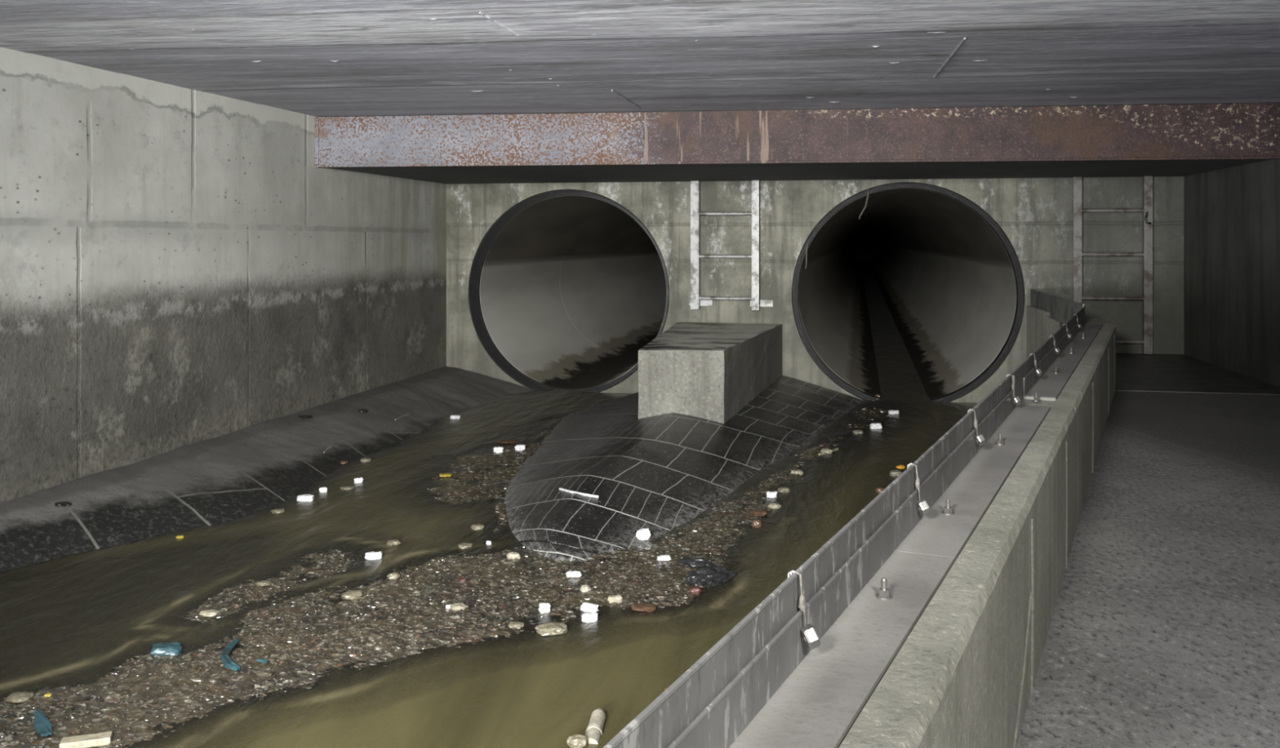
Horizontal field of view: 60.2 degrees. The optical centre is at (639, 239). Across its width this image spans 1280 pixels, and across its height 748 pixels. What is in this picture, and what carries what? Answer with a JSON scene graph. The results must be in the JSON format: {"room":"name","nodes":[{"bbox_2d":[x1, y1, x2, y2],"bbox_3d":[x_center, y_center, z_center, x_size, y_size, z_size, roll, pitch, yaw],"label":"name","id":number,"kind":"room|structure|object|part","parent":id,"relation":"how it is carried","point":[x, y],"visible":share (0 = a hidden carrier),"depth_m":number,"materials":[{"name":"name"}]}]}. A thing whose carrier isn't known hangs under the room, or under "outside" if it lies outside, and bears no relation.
{"room":"underground passage","nodes":[
{"label":"underground passage","id":0,"kind":"room"},
{"bbox_2d":[0,46,446,502],"bbox_3d":[-2.537,0.367,3.385,0.300,2.165,10.660,0,0,11],"label":"wall","id":1,"kind":"structure","parent":0,"point":[179,268],"depth_m":4.95,"materials":[{"name":"concrete"}]},
{"bbox_2d":[0,366,539,581],"bbox_3d":[-1.843,1.063,3.808,0.919,0.267,8.760,0,0,11],"label":"bank","id":2,"kind":"object","parent":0,"point":[248,473],"visible":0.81,"depth_m":4.67,"materials":[{"name":"concrete"}]},
{"bbox_2d":[54,501,71,506],"bbox_3d":[-2.122,0.970,4.059,0.071,0.012,0.056,0,0,14],"label":"clump","id":3,"kind":"object","parent":2,"relation":"on","point":[61,503],"visible":1,"depth_m":4.04,"materials":[{"name":"black plastic"}]},
{"bbox_2d":[271,508,284,513],"bbox_3d":[-1.462,1.095,4.454,0.053,0.019,0.045,0,0,-6],"label":"stone","id":4,"kind":"object","parent":2,"relation":"on","point":[275,510],"visible":1,"depth_m":4.44,"materials":[{"name":"stone"}]},
{"bbox_2d":[297,414,312,417],"bbox_3d":[-1.805,0.950,5.940,0.081,0.014,0.066,0,0,16],"label":"clump","id":5,"kind":"object","parent":2,"relation":"on","point":[299,415],"visible":1,"depth_m":5.92,"materials":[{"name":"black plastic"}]},
{"bbox_2d":[340,460,348,463],"bbox_3d":[-1.449,1.089,5.409,0.039,0.016,0.032,0,0,-16],"label":"stone","id":6,"kind":"object","parent":2,"relation":"on","point":[341,461],"visible":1,"depth_m":5.40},
{"bbox_2d":[357,408,367,412],"bbox_3d":[-1.592,0.981,6.336,0.062,0.020,0.048,0,0,5],"label":"clump","id":7,"kind":"object","parent":2,"relation":"on","point":[360,410],"visible":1,"depth_m":6.32,"materials":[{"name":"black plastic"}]},
{"bbox_2d":[360,457,371,462],"bbox_3d":[-1.365,1.095,5.494,0.055,0.022,0.043,0,0,-2],"label":"stone","id":8,"kind":"object","parent":2,"relation":"on","point":[362,460],"visible":1,"depth_m":5.48,"materials":[{"name":"stone"}]},
{"bbox_2d":[0,411,925,697],"bbox_3d":[-0.269,1.159,3.498,4.108,0.096,8.760,0,0,11],"label":"streambed","id":9,"kind":"structure","parent":0,"point":[122,595],"depth_m":3.46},
{"bbox_2d":[160,543,405,639],"bbox_3d":[-1.134,1.113,3.568,0.453,0.059,0.981,0,0,11],"label":"gravel bar","id":10,"kind":"object","parent":9,"relation":"on","point":[294,573],"visible":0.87,"depth_m":3.57,"materials":[{"name":"gravel"}]},
{"bbox_2d":[199,608,219,616],"bbox_3d":[-1.260,1.092,3.231,0.055,0.016,0.043,0,0,17],"label":"stone","id":11,"kind":"object","parent":10,"relation":"on","point":[211,612],"visible":1,"depth_m":3.22,"materials":[{"name":"stone"}]},
{"bbox_2d":[256,580,271,586],"bbox_3d":[-1.188,1.087,3.497,0.048,0.012,0.038,0,0,15],"label":"stone","id":12,"kind":"object","parent":10,"relation":"on","point":[264,583],"visible":1,"depth_m":3.48,"materials":[{"name":"stone"}]},
{"bbox_2d":[364,551,382,560],"bbox_3d":[-0.921,1.091,3.814,0.060,0.025,0.032,0,0,-14],"label":"chunk","id":13,"kind":"object","parent":10,"relation":"on","point":[372,555],"visible":1,"depth_m":3.80,"materials":[{"name":"plastic"}]},
{"bbox_2d":[0,439,853,747],"bbox_3d":[-0.023,1.105,3.955,1.357,0.077,5.098,0,0,39],"label":"gravel bar","id":14,"kind":"object","parent":9,"relation":"on","point":[399,639],"visible":0.88,"depth_m":3.10,"materials":[{"name":"gravel"}]},
{"bbox_2d":[5,691,33,702],"bbox_3d":[-1.480,1.089,2.628,0.064,0.016,0.046,0,0,12],"label":"stone","id":15,"kind":"object","parent":14,"relation":"on","point":[16,697],"visible":1,"depth_m":2.62,"materials":[{"name":"stone"}]},
{"bbox_2d":[34,709,51,736],"bbox_3d":[-1.335,1.077,2.462,0.032,0.022,0.110,0,0,-38],"label":"plastic sheet","id":16,"kind":"object","parent":14,"relation":"on","point":[42,725],"visible":1,"depth_m":2.45,"materials":[{"name":"plastic"}]},
{"bbox_2d":[44,693,52,697],"bbox_3d":[-1.418,1.090,2.643,0.018,0.007,0.013,0,0,-6],"label":"scrap","id":17,"kind":"object","parent":14,"relation":"on","point":[46,695],"visible":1,"depth_m":2.64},
{"bbox_2d":[59,731,112,747],"bbox_3d":[-1.207,1.092,2.406,0.101,0.016,0.035,0,0,-18],"label":"wood board","id":18,"kind":"object","parent":14,"relation":"on","point":[94,740],"visible":1,"depth_m":2.40,"materials":[{"name":"wood"}]},
{"bbox_2d":[150,641,182,655],"bbox_3d":[-1.258,1.093,2.934,0.078,0.036,0.049,0,0,-14],"label":"packet","id":19,"kind":"object","parent":14,"relation":"on","point":[160,648],"visible":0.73,"depth_m":2.92,"materials":[{"name":"plastic"}]},
{"bbox_2d":[220,639,239,671],"bbox_3d":[-1.069,1.079,2.880,0.048,0.029,0.261,0,0,-20],"label":"plastic sheet","id":20,"kind":"object","parent":14,"relation":"on","point":[227,661],"visible":1,"depth_m":2.83,"materials":[{"name":"plastic"}]},
{"bbox_2d":[257,657,267,662],"bbox_3d":[-0.963,1.073,2.818,0.030,0.010,0.013,0,0,20],"label":"plastic sheet","id":21,"kind":"object","parent":14,"relation":"on","point":[260,660],"visible":1,"depth_m":2.81,"materials":[{"name":"plastic"}]},
{"bbox_2d":[341,589,362,599],"bbox_3d":[-0.882,1.087,3.379,0.064,0.023,0.057,0,0,-29],"label":"stone","id":22,"kind":"object","parent":14,"relation":"on","point":[350,594],"visible":1,"depth_m":3.37,"materials":[{"name":"stone"}]},
{"bbox_2d":[386,571,399,580],"bbox_3d":[-0.799,1.089,3.576,0.043,0.023,0.033,0,0,-7],"label":"stone","id":23,"kind":"object","parent":14,"relation":"on","point":[395,575],"visible":1,"depth_m":3.56,"materials":[{"name":"stone"}]},
{"bbox_2d":[448,602,468,610],"bbox_3d":[-0.533,1.078,3.245,0.058,0.016,0.043,0,0,-6],"label":"stone","id":24,"kind":"object","parent":14,"relation":"on","point":[457,606],"visible":1,"depth_m":3.23,"materials":[{"name":"stone"}]},
{"bbox_2d":[458,577,467,582],"bbox_3d":[-0.559,1.075,3.489,0.027,0.014,0.022,0,0,15],"label":"stone","id":25,"kind":"object","parent":14,"relation":"on","point":[463,580],"visible":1,"depth_m":3.48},
{"bbox_2d":[506,551,520,559],"bbox_3d":[-0.432,1.079,3.772,0.049,0.027,0.039,0,0,0],"label":"stone","id":26,"kind":"object","parent":14,"relation":"on","point":[510,555],"visible":0.99,"depth_m":3.76,"materials":[{"name":"stone"}]},
{"bbox_2d":[507,621,524,629],"bbox_3d":[-0.353,1.096,3.143,0.048,0.015,0.039,0,0,17],"label":"stone","id":27,"kind":"object","parent":14,"relation":"on","point":[517,624],"visible":1,"depth_m":3.13,"materials":[{"name":"stone"}]},
{"bbox_2d":[538,602,551,613],"bbox_3d":[-0.281,1.085,3.253,0.036,0.029,0.019,0,0,-12],"label":"chunk","id":28,"kind":"object","parent":14,"relation":"on","point":[544,607],"visible":1,"depth_m":3.25,"materials":[{"name":"plastic"}]},
{"bbox_2d":[566,570,582,577],"bbox_3d":[-0.212,1.071,3.538,0.050,0.019,0.028,0,0,-3],"label":"chunk","id":29,"kind":"object","parent":14,"relation":"on","point":[574,573],"visible":1,"depth_m":3.53,"materials":[{"name":"plastic"}]},
{"bbox_2d":[579,584,591,591],"bbox_3d":[-0.169,1.081,3.422,0.035,0.023,0.027,0,0,-4],"label":"stone","id":30,"kind":"object","parent":14,"relation":"on","point":[585,588],"visible":1,"depth_m":3.41,"materials":[{"name":"stone"}]},
{"bbox_2d":[581,612,597,622],"bbox_3d":[-0.145,1.091,3.187,0.047,0.026,0.027,0,0,-12],"label":"chunk","id":31,"kind":"object","parent":14,"relation":"on","point":[586,617],"visible":1,"depth_m":3.18,"materials":[{"name":"plastic"}]},
{"bbox_2d":[580,602,599,613],"bbox_3d":[-0.149,1.091,3.274,0.056,0.024,0.030,0,0,23],"label":"chunk","id":32,"kind":"object","parent":14,"relation":"on","point":[585,606],"visible":1,"depth_m":3.26,"materials":[{"name":"plastic"}]},
{"bbox_2d":[607,594,622,602],"bbox_3d":[-0.075,1.091,3.352,0.046,0.022,0.026,0,0,-17],"label":"chunk","id":33,"kind":"object","parent":14,"relation":"on","point":[612,598],"visible":1,"depth_m":3.34,"materials":[{"name":"plastic"}]},
{"bbox_2d":[631,602,656,612],"bbox_3d":[0.012,1.095,3.289,0.080,0.019,0.058,0,0,14],"label":"stone","id":34,"kind":"object","parent":14,"relation":"on","point":[641,606],"visible":1,"depth_m":3.27,"materials":[{"name":"stone"}]},
{"bbox_2d":[657,555,671,560],"bbox_3d":[0.082,1.080,3.748,0.048,0.015,0.028,0,0,-6],"label":"chunk","id":35,"kind":"object","parent":14,"relation":"on","point":[664,557],"visible":1,"depth_m":3.74,"materials":[{"name":"plastic"}]},
{"bbox_2d":[677,556,712,568],"bbox_3d":[0.179,1.079,3.691,0.132,0.036,0.059,0,0,31],"label":"plastic bag","id":36,"kind":"object","parent":14,"relation":"on","point":[694,562],"visible":0.97,"depth_m":3.67,"materials":[{"name":"plastic"}]},
{"bbox_2d":[688,586,702,593],"bbox_3d":[0.173,1.094,3.446,0.042,0.023,0.031,0,0,4],"label":"stone","id":37,"kind":"object","parent":14,"relation":"on","point":[693,589],"visible":1,"depth_m":3.43,"materials":[{"name":"stone"}]},
{"bbox_2d":[684,563,737,586],"bbox_3d":[0.222,1.090,3.555,0.194,0.078,0.099,0,0,-29],"label":"plastic bag","id":38,"kind":"object","parent":14,"relation":"on","point":[713,575],"visible":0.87,"depth_m":3.53,"materials":[{"name":"plastic"}]},
{"bbox_2d":[748,509,768,516],"bbox_3d":[0.474,1.092,4.413,0.077,0.022,0.059,0,0,4],"label":"stone","id":39,"kind":"object","parent":14,"relation":"on","point":[756,513],"visible":1,"depth_m":4.39,"materials":[{"name":"stone"}]},
{"bbox_2d":[766,491,777,497],"bbox_3d":[0.564,1.090,4.720,0.047,0.028,0.026,0,0,-17],"label":"chunk","id":40,"kind":"object","parent":14,"relation":"on","point":[770,494],"visible":1,"depth_m":4.71,"materials":[{"name":"plastic"}]},
{"bbox_2d":[767,502,781,509],"bbox_3d":[0.552,1.092,4.532,0.050,0.025,0.040,0,0,-29],"label":"stone","id":41,"kind":"object","parent":14,"relation":"on","point":[772,505],"visible":1,"depth_m":4.52,"materials":[{"name":"stone"}]},
{"bbox_2d":[790,469,803,475],"bbox_3d":[0.735,1.090,5.181,0.063,0.026,0.051,0,0,-14],"label":"stone","id":42,"kind":"object","parent":14,"relation":"on","point":[799,472],"visible":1,"depth_m":5.17,"materials":[{"name":"stone"}]},
{"bbox_2d":[820,448,832,453],"bbox_3d":[0.963,1.092,5.700,0.062,0.030,0.050,0,0,-5],"label":"stone","id":43,"kind":"object","parent":14,"relation":"on","point":[827,451],"visible":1,"depth_m":5.68,"materials":[{"name":"stone"}]},
{"bbox_2d":[386,417,561,552],"bbox_3d":[-0.693,1.111,5.442,0.822,0.063,3.090,0,0,2],"label":"gravel bar","id":44,"kind":"object","parent":9,"relation":"on","point":[460,499],"visible":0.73,"depth_m":4.83,"materials":[{"name":"gravel"}]},
{"bbox_2d":[439,472,452,476],"bbox_3d":[-0.903,1.093,5.136,0.060,0.013,0.050,0,0,-17],"label":"scrap","id":45,"kind":"object","parent":44,"relation":"on","point":[446,474],"visible":1,"depth_m":5.12,"materials":[{"name":"plastic"}]},
{"bbox_2d":[493,446,503,453],"bbox_3d":[-0.729,1.082,5.685,0.053,0.033,0.029,0,0,-6],"label":"chunk","id":46,"kind":"object","parent":44,"relation":"on","point":[499,449],"visible":0.99,"depth_m":5.67,"materials":[{"name":"plastic"}]},
{"bbox_2d":[496,439,517,443],"bbox_3d":[-0.722,1.093,5.985,0.115,0.015,0.088,0,0,-6],"label":"scrap","id":47,"kind":"object","parent":44,"relation":"on","point":[504,441],"visible":1,"depth_m":5.96,"materials":[{"name":"brown stone"}]},
{"bbox_2d":[514,444,525,450],"bbox_3d":[-0.620,1.073,5.701,0.058,0.032,0.031,0,0,-29],"label":"chunk","id":48,"kind":"object","parent":44,"relation":"on","point":[518,447],"visible":1,"depth_m":5.69,"materials":[{"name":"plastic"}]},
{"bbox_2d":[0,262,978,747],"bbox_3d":[4.276,1.100,26.554,4.108,0.001,55.760,0,0,11],"label":"water","id":49,"kind":"object","parent":9,"relation":"on","point":[543,704],"visible":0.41,"depth_m":3.01,"materials":[{"name":"brown liquid"}]},
{"bbox_2d":[176,534,183,538],"bbox_3d":[-1.697,1.096,4.074,0.029,0.011,0.024,0,0,-6],"label":"scrap","id":50,"kind":"object","parent":49,"relation":"on","point":[181,536],"visible":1,"depth_m":4.07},
{"bbox_2d":[297,493,314,502],"bbox_3d":[-1.413,1.090,4.662,0.070,0.028,0.038,0,0,-6],"label":"chunk","id":51,"kind":"object","parent":49,"relation":"on","point":[307,497],"visible":1,"depth_m":4.65,"materials":[{"name":"plastic"}]},
{"bbox_2d":[319,486,327,493],"bbox_3d":[-1.382,1.091,4.816,0.035,0.025,0.019,0,0,-29],"label":"chunk","id":52,"kind":"object","parent":49,"relation":"on","point":[322,490],"visible":1,"depth_m":4.81,"materials":[{"name":"plastic"}]},
{"bbox_2d":[339,485,355,490],"bbox_3d":[-1.295,1.096,4.881,0.063,0.016,0.058,0,0,5],"label":"stone","id":53,"kind":"object","parent":49,"relation":"in","point":[344,487],"visible":1,"depth_m":4.87,"materials":[{"name":"stone"}]},
{"bbox_2d":[353,477,363,483],"bbox_3d":[-1.276,1.091,5.007,0.043,0.027,0.023,0,0,-34],"label":"chunk","id":54,"kind":"object","parent":49,"relation":"on","point":[357,480],"visible":1,"depth_m":5.00,"materials":[{"name":"plastic"}]},
{"bbox_2d":[386,539,401,545],"bbox_3d":[-0.891,1.095,3.994,0.054,0.019,0.043,0,0,-29],"label":"stone","id":55,"kind":"object","parent":49,"relation":"on","point":[391,542],"visible":1,"depth_m":3.98,"materials":[{"name":"stone"}]},
{"bbox_2d":[449,414,460,418],"bbox_3d":[-1.139,1.092,6.807,0.064,0.023,0.036,0,0,0],"label":"chunk","id":56,"kind":"object","parent":49,"relation":"on","point":[452,416],"visible":1,"depth_m":6.79,"materials":[{"name":"plastic"}]},
{"bbox_2d":[458,542,472,548],"bbox_3d":[-0.623,1.095,3.950,0.053,0.019,0.041,0,0,-29],"label":"stone","id":57,"kind":"object","parent":49,"relation":"on","point":[462,545],"visible":1,"depth_m":3.94,"materials":[{"name":"stone"}]},
{"bbox_2d":[471,523,484,530],"bbox_3d":[-0.619,1.095,4.210,0.056,0.022,0.044,0,0,-34],"label":"stone","id":58,"kind":"object","parent":49,"relation":"on","point":[478,526],"visible":1,"depth_m":4.20,"materials":[{"name":"stone"}]},
{"bbox_2d":[534,621,567,636],"bbox_3d":[-0.249,1.092,3.104,0.094,0.032,0.073,0,0,-17],"label":"stone","id":59,"kind":"object","parent":49,"relation":"in","point":[549,628],"visible":1,"depth_m":3.08,"materials":[{"name":"stone"}]},
{"bbox_2d":[566,733,587,747],"bbox_3d":[-0.136,1.092,2.402,0.046,0.030,0.035,0,0,-13],"label":"stone","id":60,"kind":"object","parent":49,"relation":"in","point":[577,740],"visible":1,"depth_m":2.39,"materials":[{"name":"stone"}]},
{"bbox_2d":[585,707,605,743],"bbox_3d":[-0.101,1.097,2.474,0.037,0.048,0.132,0,0,7],"label":"tube","id":61,"kind":"object","parent":49,"relation":"in","point":[593,732],"visible":0.94,"depth_m":2.46,"materials":[{"name":"plastic"}]},
{"bbox_2d":[751,519,761,528],"bbox_3d":[0.448,1.091,4.238,0.039,0.036,0.032,0,0,-10],"label":"stone","id":62,"kind":"object","parent":49,"relation":"in","point":[756,523],"visible":1,"depth_m":4.23,"materials":[{"name":"stone"}]},
{"bbox_2d":[777,486,790,493],"bbox_3d":[0.629,1.093,4.824,0.060,0.026,0.043,0,0,-10],"label":"stone","id":63,"kind":"object","parent":49,"relation":"on","point":[780,490],"visible":1,"depth_m":4.81,"materials":[{"name":"stone"}]},
{"bbox_2d":[817,448,838,455],"bbox_3d":[0.978,1.097,5.714,0.018,0.014,0.199,0,0,38],"label":"stick","id":64,"kind":"object","parent":49,"relation":"on","point":[835,449],"visible":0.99,"depth_m":5.67,"materials":[{"name":"wood"}]},
{"bbox_2d":[853,429,863,434],"bbox_3d":[1.240,1.093,6.279,0.063,0.028,0.046,0,0,15],"label":"stone","id":65,"kind":"object","parent":49,"relation":"on","point":[857,431],"visible":1,"depth_m":6.26,"materials":[{"name":"stone"}]},
{"bbox_2d":[870,422,882,429],"bbox_3d":[1.378,1.087,6.443,0.068,0.037,0.038,0,0,-12],"label":"chunk","id":66,"kind":"object","parent":49,"relation":"on","point":[873,425],"visible":1,"depth_m":6.43,"materials":[{"name":"plastic"}]},
{"bbox_2d":[875,486,884,493],"bbox_3d":[1.047,1.092,4.805,0.046,0.031,0.034,0,0,5],"label":"stone","id":67,"kind":"object","parent":49,"relation":"in","point":[878,490],"visible":0.66,"depth_m":4.79,"materials":[{"name":"stone"}]},
{"bbox_2d":[888,469,902,475],"bbox_3d":[1.199,1.092,5.164,0.066,0.032,0.050,0,0,12],"label":"stone","id":68,"kind":"object","parent":49,"relation":"in","point":[895,472],"visible":0.88,"depth_m":5.15,"materials":[{"name":"stone"}]},
{"bbox_2d":[896,464,905,469],"bbox_3d":[1.244,1.083,5.263,0.047,0.020,0.036,0,0,-11],"label":"scrap","id":69,"kind":"object","parent":49,"relation":"on","point":[900,466],"visible":1,"depth_m":5.25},
{"bbox_2d":[503,374,866,561],"bbox_3d":[0.235,1.038,5.735,2.109,0.272,4.142,0,0,11],"label":"hump","id":70,"kind":"object","parent":9,"relation":"on","point":[659,473],"visible":0.72,"depth_m":5.00,"materials":[{"name":"concrete"}]},
{"bbox_2d":[559,487,598,497],"bbox_3d":[-0.258,0.992,4.338,0.212,0.024,0.061,0,0,40],"label":"stick","id":71,"kind":"object","parent":70,"relation":"on","point":[560,488],"visible":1,"depth_m":4.29,"materials":[{"name":"plastic"}]},
{"bbox_2d":[635,528,650,540],"bbox_3d":[0.012,1.078,4.041,0.052,0.040,0.030,0,0,-23],"label":"chunk","id":72,"kind":"object","parent":70,"relation":"on","point":[643,534],"visible":1,"depth_m":4.03,"materials":[{"name":"plastic"}]},
{"bbox_2d":[638,321,782,423],"bbox_3d":[0.435,0.967,6.793,0.744,0.769,2.025,0,0,11],"label":"concrete block","id":73,"kind":"object","parent":70,"relation":"on","point":[708,371],"visible":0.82,"depth_m":5.92,"materials":[{"name":"concrete"}]},
{"bbox_2d":[786,398,915,465],"bbox_3d":[1.293,1.111,6.539,0.612,0.062,2.786,0,0,19],"label":"gravel bar","id":74,"kind":"object","parent":9,"relation":"on","point":[874,437],"visible":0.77,"depth_m":6.42,"materials":[{"name":"gravel"}]},
{"bbox_2d":[888,409,898,413],"bbox_3d":[1.602,1.089,6.977,0.066,0.028,0.038,0,0,0],"label":"chunk","id":75,"kind":"object","parent":74,"relation":"on","point":[891,411],"visible":1,"depth_m":6.96,"materials":[{"name":"plastic"}]},
{"bbox_2d":[0,0,1279,116],"bbox_3d":[-0.111,-0.838,1.770,5.285,0.314,8.764,0,0,11],"label":"ceiling","id":76,"kind":"structure","parent":0,"point":[317,58],"depth_m":4.06,"materials":[{"name":"concrete"}]},
{"bbox_2d":[323,102,1270,183],"bbox_3d":[0.865,-0.565,6.725,5.085,0.300,1.990,0,0,11],"label":"ceiling","id":77,"kind":"structure","parent":0,"point":[1135,168],"depth_m":6.73,"materials":[{"name":"concrete"}]},
{"bbox_2d":[314,102,1279,167],"bbox_3d":[0.702,-0.550,5.898,5.097,0.282,0.039,0,0,7],"label":"steel beam","id":78,"kind":"structure","parent":77,"relation":"attached to","point":[1204,131],"depth_m":5.87,"materials":[{"name":"brown metal"}]},
{"bbox_2d":[446,176,1183,415],"bbox_3d":[1.091,0.378,7.872,5.085,2.145,0.350,0,0,11],"label":"wall","id":79,"kind":"structure","parent":0,"point":[1035,215],"depth_m":7.69,"materials":[{"name":"concrete"}]},
{"bbox_2d":[468,189,669,392],"bbox_3d":[4.159,0.385,31.803,1.500,1.500,48.506,0,0,11],"label":"drain pipe","id":80,"kind":"object","parent":79,"relation":"attached to","point":[566,288],"visible":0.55,"depth_m":9.72,"materials":[{"name":"grey concrete"}]},
{"bbox_2d":[688,180,773,310],"bbox_3d":[0.632,0.036,7.738,0.592,0.903,0.087,0,0,11],"label":"ladder","id":81,"kind":"object","parent":79,"relation":"attached to","point":[695,300],"visible":1,"depth_m":7.73,"materials":[{"name":"metal"}]},
{"bbox_3d":[0.387,0.036,7.765,0.061,0.903,0.044,0,0,11],"label":"rail","id":82,"kind":"part","parent":81,"relation":"part of","materials":[{"name":"metal"}]},
{"bbox_3d":[0.804,0.036,7.683,0.054,0.903,0.044,0,0,11],"label":"rail","id":83,"kind":"part","parent":81,"relation":"part of","materials":[{"name":"metal"}]},
{"bbox_2d":[792,182,1024,408],"bbox_3d":[6.508,0.380,31.340,1.544,1.544,48.506,0,0,11],"label":"drain pipe","id":84,"kind":"object","parent":79,"relation":"attached to","point":[949,279],"visible":0.94,"depth_m":10.18,"materials":[{"name":"grey concrete"}]},
{"bbox_2d":[804,240,808,268],"bbox_3d":[1.162,0.101,7.701,0.022,0.202,0.014,0,0,11],"label":"hanging root","id":85,"kind":"object","parent":84,"relation":"hanging from","point":[806,241],"visible":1,"depth_m":7.70,"materials":[{"name":"plant"}]},
{"bbox_2d":[858,188,868,218],"bbox_3d":[1.546,-0.248,7.625,0.070,0.210,0.014,0,0,11],"label":"hanging root","id":86,"kind":"object","parent":84,"relation":"hanging from","point":[867,198],"visible":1,"depth_m":7.62,"materials":[{"name":"plant"}]},
{"bbox_2d":[1073,176,1152,354],"bbox_3d":[3.091,0.163,7.219,0.486,1.156,0.069,0,0,11],"label":"ladder","id":87,"kind":"object","parent":79,"relation":"attached to","point":[1147,210],"visible":0.79,"depth_m":7.19,"materials":[{"name":"metal"}]},
{"bbox_3d":[2.881,0.163,7.273,0.054,1.156,0.044,0,0,11],"label":"rail","id":88,"kind":"part","parent":87,"relation":"part of","materials":[{"name":"metal"}]},
{"bbox_3d":[3.307,0.163,7.189,0.053,1.156,0.044,0,0,11],"label":"rail","id":89,"kind":"part","parent":87,"relation":"part of","materials":[{"name":"metal"}]},
{"bbox_2d":[839,305,1115,747],"bbox_3d":[1.038,0.940,2.927,0.520,1.020,9.495,0,0,22],"label":"wall","id":90,"kind":"structure","parent":0,"point":[964,676],"depth_m":1.57,"materials":[{"name":"concrete"}]},
{"bbox_2d":[666,513,954,747],"bbox_3d":[-0.077,0.407,0.518,0.084,0.059,2.187,0,0,25],"label":"steel angle","id":91,"kind":"object","parent":90,"relation":"on","point":[791,694],"visible":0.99,"depth_m":1.10,"materials":[{"name":"metal"}]},
{"bbox_3d":[-0.075,0.432,0.517,0.081,0.007,2.187,0,0,25],"label":"leg","id":92,"kind":"part","parent":91,"relation":"part of","materials":[{"name":"metal"}]},
{"bbox_2d":[603,306,1084,747],"bbox_3d":[0.852,0.419,2.608,0.006,0.161,6.760,0,0,25],"label":"strip","id":93,"kind":"object","parent":90,"relation":"attached to","point":[665,717],"visible":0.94,"depth_m":1.08,"materials":[{"name":"metal"}]},
{"bbox_2d":[787,569,820,649],"bbox_3d":[0.168,0.374,1.121,0.021,0.077,0.036,0,0,-44],"label":"tie","id":94,"kind":"object","parent":93,"relation":"hanging from","point":[810,635],"visible":0.92,"depth_m":1.12,"materials":[{"name":"metal"}]},
{"bbox_3d":[0.159,0.365,1.124,0.021,0.060,0.007,0,0,31],"label":"cord","id":95,"kind":"part","parent":94,"relation":"part of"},
{"bbox_2d":[906,462,930,515],"bbox_3d":[0.421,0.374,1.662,0.021,0.076,0.036,0,0,-44],"label":"tie","id":96,"kind":"object","parent":93,"relation":"hanging from","point":[922,505],"visible":0.94,"depth_m":1.66,"materials":[{"name":"metal"}]},
{"bbox_3d":[0.412,0.365,1.664,0.021,0.060,0.008,0,0,25],"label":"cord","id":97,"kind":"part","parent":96,"relation":"part of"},
{"bbox_2d":[967,408,985,445],"bbox_3d":[0.671,0.371,2.195,0.021,0.072,0.036,0,0,-44],"label":"tie","id":98,"kind":"object","parent":93,"relation":"hanging from","point":[980,439],"visible":0.93,"depth_m":2.19,"materials":[{"name":"metal"}]},
{"bbox_3d":[0.661,0.363,2.197,0.021,0.055,0.008,0,0,25],"label":"cord","id":99,"kind":"part","parent":98,"relation":"part of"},
{"bbox_2d":[1006,373,1021,405],"bbox_3d":[0.938,0.374,2.767,0.021,0.078,0.036,0,0,-44],"label":"tie","id":100,"kind":"object","parent":93,"relation":"hanging from","point":[1015,399],"visible":0.89,"depth_m":2.76,"materials":[{"name":"metal"}]},
{"bbox_3d":[0.931,0.366,2.773,0.021,0.061,0.018,0,0,25],"label":"cord","id":101,"kind":"part","parent":100,"relation":"part of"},
{"bbox_2d":[1029,353,1041,376],"bbox_3d":[1.175,0.369,3.275,0.021,0.067,0.036,0,0,-44],"label":"tie","id":102,"kind":"object","parent":93,"relation":"hanging from","point":[1037,371],"visible":0.9,"depth_m":3.27,"materials":[{"name":"metal"}]},
{"bbox_2d":[1049,335,1059,354],"bbox_3d":[1.462,0.368,3.886,0.021,0.065,0.036,0,0,-44],"label":"tie","id":103,"kind":"object","parent":93,"relation":"hanging from","point":[1056,350],"visible":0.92,"depth_m":3.88,"materials":[{"name":"metal"}]},
{"bbox_2d":[1062,323,1071,338],"bbox_3d":[1.720,0.367,4.439,0.021,0.062,0.036,0,0,-44],"label":"tie","id":104,"kind":"object","parent":93,"relation":"hanging from","point":[1068,335],"visible":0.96,"depth_m":4.43,"materials":[{"name":"metal"}]},
{"bbox_2d":[1073,313,1081,328],"bbox_3d":[1.992,0.370,5.019,0.021,0.068,0.036,0,0,-44],"label":"tie","id":105,"kind":"object","parent":93,"relation":"hanging from","point":[1078,326],"visible":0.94,"depth_m":5.01,"materials":[{"name":"metal"}]},
{"bbox_2d":[893,384,1050,562],"bbox_3d":[0.703,0.407,2.184,0.084,0.059,1.491,0,0,25],"label":"steel angle","id":106,"kind":"object","parent":90,"relation":"on","point":[958,493],"visible":0.94,"depth_m":1.89,"materials":[{"name":"metal"}]},
{"bbox_2d":[1030,288,1084,323],"bbox_3d":[2.446,0.399,6.527,0.012,0.142,1.746,0,0,11],"label":"panel","id":107,"kind":"object","parent":90,"relation":"attached to","point":[1060,309],"visible":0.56,"depth_m":6.43,"materials":[{"name":"metal"}]},
{"bbox_2d":[1022,313,1102,401],"bbox_3d":[1.687,0.407,4.290,0.084,0.059,3.006,0,0,25],"label":"steel angle","id":108,"kind":"object","parent":90,"relation":"on","point":[1056,370],"visible":1,"depth_m":3.70,"materials":[{"name":"metal"}]},
{"bbox_2d":[1016,352,1279,747],"bbox_3d":[1.338,0.848,2.894,2.675,0.204,9.322,0,0,11],"label":"floor","id":109,"kind":"structure","parent":0,"point":[1164,630],"depth_m":2.44,"materials":[{"name":"concrete"}]},
{"bbox_2d":[1183,102,1279,387],"bbox_3d":[2.746,0.117,2.343,0.300,1.665,10.660,0,0,11],"label":"wall","id":110,"kind":"structure","parent":0,"point":[1232,215],"depth_m":6.23,"materials":[{"name":"concrete"}]}
]}

